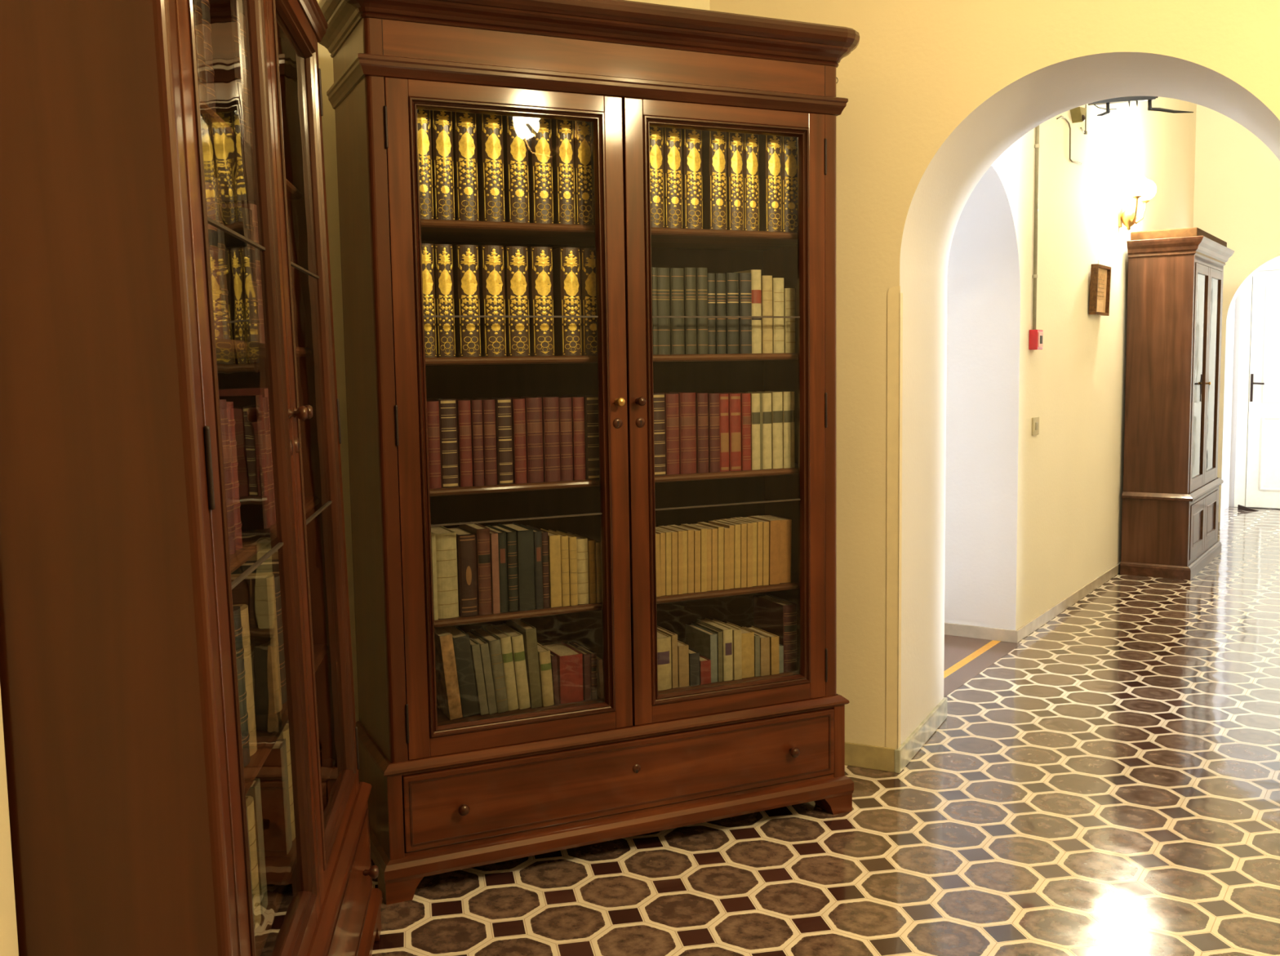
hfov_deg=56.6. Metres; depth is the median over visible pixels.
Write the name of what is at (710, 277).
book
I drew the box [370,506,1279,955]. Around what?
floor
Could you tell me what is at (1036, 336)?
fire alarm
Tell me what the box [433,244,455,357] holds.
book
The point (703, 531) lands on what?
paperback book
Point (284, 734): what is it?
book
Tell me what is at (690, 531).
paperback book
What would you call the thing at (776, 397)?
book
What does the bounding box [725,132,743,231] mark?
book
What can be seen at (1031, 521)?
wall
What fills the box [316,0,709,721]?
wall
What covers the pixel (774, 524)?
paperback book
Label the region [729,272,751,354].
book
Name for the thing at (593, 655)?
book
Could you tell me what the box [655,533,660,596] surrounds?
paperback book
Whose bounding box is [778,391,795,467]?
book
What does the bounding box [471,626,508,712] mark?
book
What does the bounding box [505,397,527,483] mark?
book
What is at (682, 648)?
book
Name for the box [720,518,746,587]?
paperback book
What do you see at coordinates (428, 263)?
book
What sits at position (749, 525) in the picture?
paperback book
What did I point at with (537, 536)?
book
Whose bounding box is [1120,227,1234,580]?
tall cabinet
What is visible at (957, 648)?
floor
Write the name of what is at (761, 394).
book
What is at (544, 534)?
book
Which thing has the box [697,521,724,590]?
paperback book
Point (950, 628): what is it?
baseboard
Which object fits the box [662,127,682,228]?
book
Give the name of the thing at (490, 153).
book
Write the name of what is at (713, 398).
book
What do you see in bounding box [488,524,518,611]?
book
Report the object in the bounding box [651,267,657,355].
book
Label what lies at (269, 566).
book
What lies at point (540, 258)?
book
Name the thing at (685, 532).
paperback book
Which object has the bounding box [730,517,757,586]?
paperback book
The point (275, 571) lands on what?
book
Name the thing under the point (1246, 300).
trim
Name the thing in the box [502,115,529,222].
book
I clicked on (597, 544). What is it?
book
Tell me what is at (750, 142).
book
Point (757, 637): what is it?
book
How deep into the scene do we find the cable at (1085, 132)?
6.27 m
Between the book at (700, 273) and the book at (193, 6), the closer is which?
the book at (193, 6)
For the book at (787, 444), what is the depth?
3.45 m
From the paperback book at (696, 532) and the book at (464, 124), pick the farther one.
the paperback book at (696, 532)
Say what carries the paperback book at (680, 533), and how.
on the bookcase at (446, 794)
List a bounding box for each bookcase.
[0,0,382,955]
[318,0,859,904]
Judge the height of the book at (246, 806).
0.206 m
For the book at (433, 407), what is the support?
on the bookcase at (446, 794)
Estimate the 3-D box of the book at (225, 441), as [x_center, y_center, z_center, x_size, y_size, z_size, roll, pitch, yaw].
[-0.731,0.002,1.838,0.191,0.240,0.044,-3,6,-7]
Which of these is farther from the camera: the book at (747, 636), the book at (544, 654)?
the book at (747, 636)
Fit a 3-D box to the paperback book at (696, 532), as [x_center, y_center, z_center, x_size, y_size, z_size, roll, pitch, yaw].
[0.137,0.231,3.422,0.018,0.176,0.130,-2,6,-24]
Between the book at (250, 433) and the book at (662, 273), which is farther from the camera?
the book at (662, 273)
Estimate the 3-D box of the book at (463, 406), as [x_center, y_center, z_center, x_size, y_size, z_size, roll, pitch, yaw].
[-0.482,-0.095,3.134,0.033,0.222,0.171,-3,6,-24]
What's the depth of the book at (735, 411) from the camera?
3.38 m
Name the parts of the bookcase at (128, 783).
panel, door, shelf, shelf, shelf, shelf, panel, shelf, knob, knob, door, belt moulding, moulding, drawer, knob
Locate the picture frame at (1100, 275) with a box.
[1088,260,1111,315]
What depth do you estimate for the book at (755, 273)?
3.38 m
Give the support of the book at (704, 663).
on the bookcase at (446, 794)
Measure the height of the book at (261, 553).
0.250 m
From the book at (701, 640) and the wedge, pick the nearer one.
the book at (701, 640)
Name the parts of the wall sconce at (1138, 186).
arm, glass globe, arm, glass globe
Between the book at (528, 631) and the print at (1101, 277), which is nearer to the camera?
the book at (528, 631)
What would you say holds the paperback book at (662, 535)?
on the bookcase at (446, 794)
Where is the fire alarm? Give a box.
[1028,329,1043,350]
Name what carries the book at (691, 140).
on the bookcase at (446, 794)
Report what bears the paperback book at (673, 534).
on the bookcase at (446, 794)
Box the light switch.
[1031,416,1039,435]
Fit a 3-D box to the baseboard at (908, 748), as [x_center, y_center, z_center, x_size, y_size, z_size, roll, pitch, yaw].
[0.988,0.889,4.154,0.020,0.078,0.672,2,6,27]
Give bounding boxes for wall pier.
[0,686,18,955]
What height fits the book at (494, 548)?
0.212 m
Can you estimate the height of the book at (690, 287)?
0.238 m
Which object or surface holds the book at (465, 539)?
on the bookcase at (446, 794)
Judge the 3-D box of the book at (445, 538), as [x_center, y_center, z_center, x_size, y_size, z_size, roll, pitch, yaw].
[-0.531,0.246,3.145,0.057,0.221,0.171,-3,6,-24]
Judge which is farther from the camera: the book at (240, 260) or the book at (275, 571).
the book at (275, 571)
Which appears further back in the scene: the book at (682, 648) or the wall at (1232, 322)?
the wall at (1232, 322)
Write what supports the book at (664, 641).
on the bookcase at (446, 794)
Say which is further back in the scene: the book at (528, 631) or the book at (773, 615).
the book at (773, 615)
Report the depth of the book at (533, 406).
3.13 m
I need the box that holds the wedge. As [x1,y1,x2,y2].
[1237,504,1258,511]
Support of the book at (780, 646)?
on the bookcase at (446, 794)
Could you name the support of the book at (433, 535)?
on the bookcase at (446, 794)
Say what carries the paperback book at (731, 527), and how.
on the bookcase at (446, 794)
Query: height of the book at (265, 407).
0.235 m
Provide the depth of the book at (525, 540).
3.15 m
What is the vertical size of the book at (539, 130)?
0.283 m
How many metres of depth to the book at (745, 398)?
3.40 m
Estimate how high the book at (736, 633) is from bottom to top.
0.146 m
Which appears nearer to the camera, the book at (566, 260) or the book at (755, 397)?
the book at (566, 260)
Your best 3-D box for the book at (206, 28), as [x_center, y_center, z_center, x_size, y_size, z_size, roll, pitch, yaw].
[-0.760,-0.676,1.832,0.191,0.240,0.059,-3,6,-7]
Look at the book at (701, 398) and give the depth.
3.34 m
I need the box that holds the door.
[1245,270,1279,508]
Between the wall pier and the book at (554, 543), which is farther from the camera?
the book at (554, 543)
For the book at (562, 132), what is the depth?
3.11 m
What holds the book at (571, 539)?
on the bookcase at (446, 794)
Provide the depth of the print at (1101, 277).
6.60 m
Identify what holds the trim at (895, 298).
attached to the wall at (936, 91)
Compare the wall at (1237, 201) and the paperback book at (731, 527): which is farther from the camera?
the wall at (1237, 201)
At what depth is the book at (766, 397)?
3.43 m
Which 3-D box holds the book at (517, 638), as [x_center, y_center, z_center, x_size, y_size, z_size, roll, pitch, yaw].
[-0.351,0.512,3.248,0.047,0.202,0.171,-3,6,-24]
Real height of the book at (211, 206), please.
0.235 m
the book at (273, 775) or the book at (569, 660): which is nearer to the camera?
the book at (273, 775)
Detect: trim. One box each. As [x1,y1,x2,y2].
[885,285,902,748]
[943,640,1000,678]
[1233,259,1279,506]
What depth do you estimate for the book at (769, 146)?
3.37 m
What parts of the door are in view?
handle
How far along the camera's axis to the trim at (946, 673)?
5.32 m
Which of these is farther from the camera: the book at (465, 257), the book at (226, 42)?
the book at (465, 257)
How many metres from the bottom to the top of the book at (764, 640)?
0.113 m
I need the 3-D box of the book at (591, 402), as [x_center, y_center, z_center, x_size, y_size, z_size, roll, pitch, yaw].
[-0.158,-0.115,3.278,0.043,0.224,0.172,-3,6,-24]
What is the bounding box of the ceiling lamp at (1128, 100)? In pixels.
[1088,96,1193,115]
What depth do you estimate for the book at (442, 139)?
2.98 m
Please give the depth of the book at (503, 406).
3.10 m
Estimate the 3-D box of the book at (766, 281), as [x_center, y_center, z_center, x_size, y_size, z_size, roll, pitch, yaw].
[0.336,-0.473,3.464,0.033,0.220,0.151,-3,6,-24]
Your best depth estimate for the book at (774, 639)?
3.49 m
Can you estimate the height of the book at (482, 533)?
0.226 m
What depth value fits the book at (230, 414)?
1.89 m
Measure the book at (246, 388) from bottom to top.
0.250 m
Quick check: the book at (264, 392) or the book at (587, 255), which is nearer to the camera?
the book at (264, 392)
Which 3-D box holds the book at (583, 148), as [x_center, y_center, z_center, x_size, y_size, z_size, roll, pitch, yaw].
[-0.184,-0.818,3.218,0.050,0.283,0.191,-3,6,-24]
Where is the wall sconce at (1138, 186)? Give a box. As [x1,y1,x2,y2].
[1117,174,1156,230]
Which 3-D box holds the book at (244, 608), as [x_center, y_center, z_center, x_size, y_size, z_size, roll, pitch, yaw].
[-0.728,0.334,1.930,0.191,0.240,0.059,-3,6,-7]
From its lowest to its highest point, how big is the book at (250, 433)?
0.240 m
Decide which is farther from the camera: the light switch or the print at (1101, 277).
the print at (1101, 277)
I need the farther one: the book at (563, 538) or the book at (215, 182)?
the book at (563, 538)
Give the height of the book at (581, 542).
0.178 m
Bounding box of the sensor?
[1070,106,1086,123]
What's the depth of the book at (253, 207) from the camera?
2.16 m
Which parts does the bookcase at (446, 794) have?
panel, knob, door, belt moulding, cornice, panel, moulding, shelf, shelf, shelf, shelf, shelf, drawer, knob, knob, door, knob, panel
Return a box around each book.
[193,0,207,104]
[193,5,199,85]
[200,0,216,113]
[204,177,230,339]
[204,182,223,338]
[208,0,247,142]
[218,387,267,390]
[218,388,275,521]
[219,395,270,530]
[219,399,235,555]
[222,204,265,343]
[222,207,260,342]
[226,401,242,550]
[231,560,279,573]
[231,571,279,575]
[231,573,282,715]
[232,604,257,755]
[232,605,250,767]
[239,12,253,147]
[245,777,267,913]
[245,795,261,928]
[246,806,255,934]
[247,548,278,560]
[255,738,292,856]
[262,396,275,525]
[271,573,287,704]
[277,724,295,840]
[417,109,433,219]
[421,243,436,357]
[426,397,458,488]
[426,400,441,488]
[430,110,455,220]
[431,525,458,618]
[431,531,438,619]
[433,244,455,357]
[434,626,462,719]
[443,625,479,716]
[448,526,478,616]
[452,111,479,221]
[452,244,480,357]
[456,399,472,486]
[459,520,492,614]
[460,398,484,485]
[465,398,497,485]
[466,630,497,714]
[469,636,488,715]
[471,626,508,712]
[475,113,505,222]
[477,397,513,484]
[478,245,506,356]
[482,623,518,710]
[486,524,508,612]
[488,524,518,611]
[489,529,500,613]
[493,622,530,709]
[498,522,535,610]
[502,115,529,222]
[503,246,530,356]
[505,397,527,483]
[506,396,543,483]
[506,618,542,707]
[520,524,543,608]
[526,524,549,608]
[527,117,553,223]
[527,246,554,356]
[534,395,560,481]
[537,642,554,706]
[540,528,561,607]
[540,641,583,703]
[548,529,569,606]
[550,651,559,704]
[551,119,575,224]
[551,247,582,355]
[555,530,577,605]
[558,396,573,480]
[561,395,585,479]
[563,395,599,479]
[564,641,591,700]
[566,532,588,604]
[569,641,597,699]
[573,120,593,225]
[575,533,595,603]
[579,248,597,355]
[582,535,601,602]
[595,655,604,697]
[649,126,664,227]
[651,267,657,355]
[653,392,679,474]
[653,393,666,475]
[654,267,670,355]
[654,391,696,473]
[655,526,677,595]
[655,528,671,595]
[655,529,665,595]
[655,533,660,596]
[657,625,678,688]
[657,630,671,690]
[658,525,683,594]
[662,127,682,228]
[663,267,684,355]
[665,525,687,593]
[667,524,693,592]
[677,640,688,687]
[680,523,706,591]
[680,524,700,592]
[681,128,702,229]
[681,267,696,354]
[685,623,717,682]
[688,648,699,685]
[690,524,711,591]
[691,523,717,590]
[693,621,722,681]
[695,267,707,354]
[695,392,708,472]
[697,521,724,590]
[697,617,733,680]
[699,654,711,684]
[702,130,727,230]
[706,273,715,354]
[707,392,719,472]
[708,520,734,588]
[711,618,742,679]
[713,519,740,587]
[714,392,741,471]
[715,273,726,354]
[719,393,728,471]
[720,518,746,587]
[722,272,738,354]
[723,526,729,589]
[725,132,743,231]
[725,622,754,678]
[726,518,752,586]
[727,392,751,470]
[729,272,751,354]
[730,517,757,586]
[735,269,761,353]
[736,516,763,586]
[742,133,759,231]
[742,626,769,675]
[745,392,759,470]
[745,516,768,585]
[745,626,779,674]
[746,391,771,469]
[747,391,782,468]
[748,515,780,584]
[753,594,797,671]
[754,633,759,676]
[758,134,782,231]
[760,275,773,353]
[760,393,763,469]
[760,515,791,582]
[762,391,791,467]
[772,277,784,353]
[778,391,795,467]
[778,644,783,672]
[781,136,797,232]
[783,288,795,353]
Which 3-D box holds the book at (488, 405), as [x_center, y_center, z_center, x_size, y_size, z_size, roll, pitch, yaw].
[-0.422,-0.098,3.157,0.032,0.222,0.171,-3,6,-24]
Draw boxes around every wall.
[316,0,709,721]
[709,0,1279,746]
[944,97,1196,630]
[1193,104,1279,529]
[1223,301,1235,510]
[1229,257,1279,508]
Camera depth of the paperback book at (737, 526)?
3.42 m
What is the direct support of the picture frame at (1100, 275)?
attached to the wall at (1031, 521)
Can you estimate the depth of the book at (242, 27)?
2.12 m
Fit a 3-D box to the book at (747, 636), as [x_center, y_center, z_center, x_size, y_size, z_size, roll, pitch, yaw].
[0.282,0.510,3.533,0.043,0.132,0.160,-3,6,-24]
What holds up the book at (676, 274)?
on the bookcase at (446, 794)
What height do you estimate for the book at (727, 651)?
0.150 m
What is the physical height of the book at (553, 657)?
0.134 m
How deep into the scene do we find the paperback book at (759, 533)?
3.45 m
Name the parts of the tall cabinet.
waist moulding, cornice, panel, door, glass pane, door, panel, door, glass pane, door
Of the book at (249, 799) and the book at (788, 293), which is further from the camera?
the book at (788, 293)
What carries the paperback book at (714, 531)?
on the bookcase at (446, 794)
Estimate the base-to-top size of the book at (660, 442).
0.226 m
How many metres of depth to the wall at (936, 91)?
3.75 m
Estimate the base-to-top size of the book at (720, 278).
0.224 m
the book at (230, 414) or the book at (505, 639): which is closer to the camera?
the book at (230, 414)
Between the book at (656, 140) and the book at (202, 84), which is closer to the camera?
the book at (202, 84)
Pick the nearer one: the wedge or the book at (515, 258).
the book at (515, 258)
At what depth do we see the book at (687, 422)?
3.32 m
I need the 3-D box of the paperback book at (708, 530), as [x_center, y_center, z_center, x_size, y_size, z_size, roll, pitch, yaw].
[0.170,0.228,3.441,0.018,0.177,0.130,-3,6,-24]
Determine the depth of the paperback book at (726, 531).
3.40 m
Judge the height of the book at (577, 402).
0.222 m
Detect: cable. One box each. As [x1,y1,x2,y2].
[1056,115,1081,164]
[1080,104,1087,134]
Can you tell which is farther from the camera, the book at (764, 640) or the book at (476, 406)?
the book at (764, 640)
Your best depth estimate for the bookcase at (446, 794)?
3.16 m
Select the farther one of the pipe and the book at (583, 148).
the pipe
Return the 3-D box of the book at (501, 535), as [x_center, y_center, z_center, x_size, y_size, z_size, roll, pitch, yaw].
[-0.395,0.242,3.207,0.024,0.212,0.171,-3,6,-24]
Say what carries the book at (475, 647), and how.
on the bookcase at (446, 794)
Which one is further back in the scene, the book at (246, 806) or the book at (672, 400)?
the book at (672, 400)
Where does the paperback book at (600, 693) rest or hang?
on the bookcase at (446, 794)
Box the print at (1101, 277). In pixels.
[1097,273,1105,299]
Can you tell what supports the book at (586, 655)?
on the bookcase at (446, 794)
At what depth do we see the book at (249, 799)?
1.91 m
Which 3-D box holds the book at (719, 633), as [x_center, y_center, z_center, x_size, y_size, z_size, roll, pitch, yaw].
[0.199,0.508,3.493,0.014,0.146,0.160,-3,6,-24]
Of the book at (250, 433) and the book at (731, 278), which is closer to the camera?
the book at (250, 433)
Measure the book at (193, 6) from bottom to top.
0.235 m
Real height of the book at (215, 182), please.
0.250 m
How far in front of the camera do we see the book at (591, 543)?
3.23 m
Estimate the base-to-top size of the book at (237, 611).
0.250 m
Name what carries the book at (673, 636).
on the bookcase at (446, 794)
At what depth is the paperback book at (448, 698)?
3.10 m
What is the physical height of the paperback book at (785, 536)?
0.186 m
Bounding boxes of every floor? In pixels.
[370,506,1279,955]
[943,634,991,671]
[943,640,1022,697]
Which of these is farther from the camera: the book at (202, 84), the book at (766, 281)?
the book at (766, 281)
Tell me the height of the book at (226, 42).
0.250 m
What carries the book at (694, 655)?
on the bookcase at (446, 794)
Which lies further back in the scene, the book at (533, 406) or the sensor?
the sensor
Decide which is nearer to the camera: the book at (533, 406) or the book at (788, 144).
the book at (533, 406)
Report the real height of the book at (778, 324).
0.214 m
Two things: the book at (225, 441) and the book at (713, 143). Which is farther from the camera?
the book at (713, 143)
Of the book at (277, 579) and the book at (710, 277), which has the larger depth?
the book at (710, 277)
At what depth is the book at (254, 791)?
1.96 m
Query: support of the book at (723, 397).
on the bookcase at (446, 794)
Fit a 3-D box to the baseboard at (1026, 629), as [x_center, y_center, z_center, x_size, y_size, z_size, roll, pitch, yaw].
[3.015,0.553,7.436,0.010,0.060,4.440,3,7,34]
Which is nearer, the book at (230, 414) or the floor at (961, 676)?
the book at (230, 414)
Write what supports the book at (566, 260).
on the bookcase at (446, 794)
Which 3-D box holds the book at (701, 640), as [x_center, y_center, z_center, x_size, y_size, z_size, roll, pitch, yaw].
[0.180,0.512,3.487,0.022,0.140,0.160,-3,6,-24]
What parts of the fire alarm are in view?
plate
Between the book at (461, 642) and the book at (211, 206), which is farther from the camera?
the book at (461, 642)
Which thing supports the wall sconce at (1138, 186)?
attached to the wall at (1031, 521)
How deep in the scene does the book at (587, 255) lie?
3.17 m
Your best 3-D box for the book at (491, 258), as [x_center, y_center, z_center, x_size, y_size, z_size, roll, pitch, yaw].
[-0.411,-0.462,3.141,0.059,0.283,0.192,-3,6,-24]
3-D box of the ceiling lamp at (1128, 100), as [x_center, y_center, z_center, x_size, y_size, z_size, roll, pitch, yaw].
[2.038,-2.026,4.825,0.451,1.078,0.113,0,5,6]
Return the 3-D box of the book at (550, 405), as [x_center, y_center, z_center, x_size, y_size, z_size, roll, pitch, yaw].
[-0.266,-0.108,3.227,0.044,0.224,0.171,-3,6,-24]
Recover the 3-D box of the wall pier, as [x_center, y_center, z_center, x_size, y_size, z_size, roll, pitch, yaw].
[-0.681,-0.319,-0.402,0.305,3.400,3.388,-2,5,-7]
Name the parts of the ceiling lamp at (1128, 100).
arm, arm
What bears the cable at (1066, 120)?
attached to the wall at (1031, 521)
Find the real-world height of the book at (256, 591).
0.250 m
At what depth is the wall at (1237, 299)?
10.43 m
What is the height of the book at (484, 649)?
0.191 m
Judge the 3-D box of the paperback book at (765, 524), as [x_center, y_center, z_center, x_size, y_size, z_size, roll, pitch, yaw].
[0.340,0.214,3.513,0.019,0.186,0.130,-2,6,-24]
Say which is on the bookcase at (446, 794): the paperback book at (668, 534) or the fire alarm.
the paperback book at (668, 534)
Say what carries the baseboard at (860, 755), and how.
attached to the wall at (936, 91)
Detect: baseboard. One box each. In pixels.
[844,742,895,772]
[894,697,947,773]
[944,622,1017,643]
[1016,562,1120,642]
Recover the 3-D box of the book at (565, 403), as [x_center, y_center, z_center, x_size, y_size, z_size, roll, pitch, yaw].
[-0.230,-0.110,3.250,0.035,0.222,0.171,-3,6,-24]
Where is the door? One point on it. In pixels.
(1263, 464)
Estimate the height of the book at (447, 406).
0.226 m
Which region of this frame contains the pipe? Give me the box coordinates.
[1032,125,1039,329]
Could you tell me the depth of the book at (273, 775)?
2.19 m
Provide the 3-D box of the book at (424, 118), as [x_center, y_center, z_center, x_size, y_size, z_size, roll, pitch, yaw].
[-0.579,-0.794,3.036,0.052,0.283,0.192,-3,6,-24]
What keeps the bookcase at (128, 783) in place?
on the floor at (1108, 784)

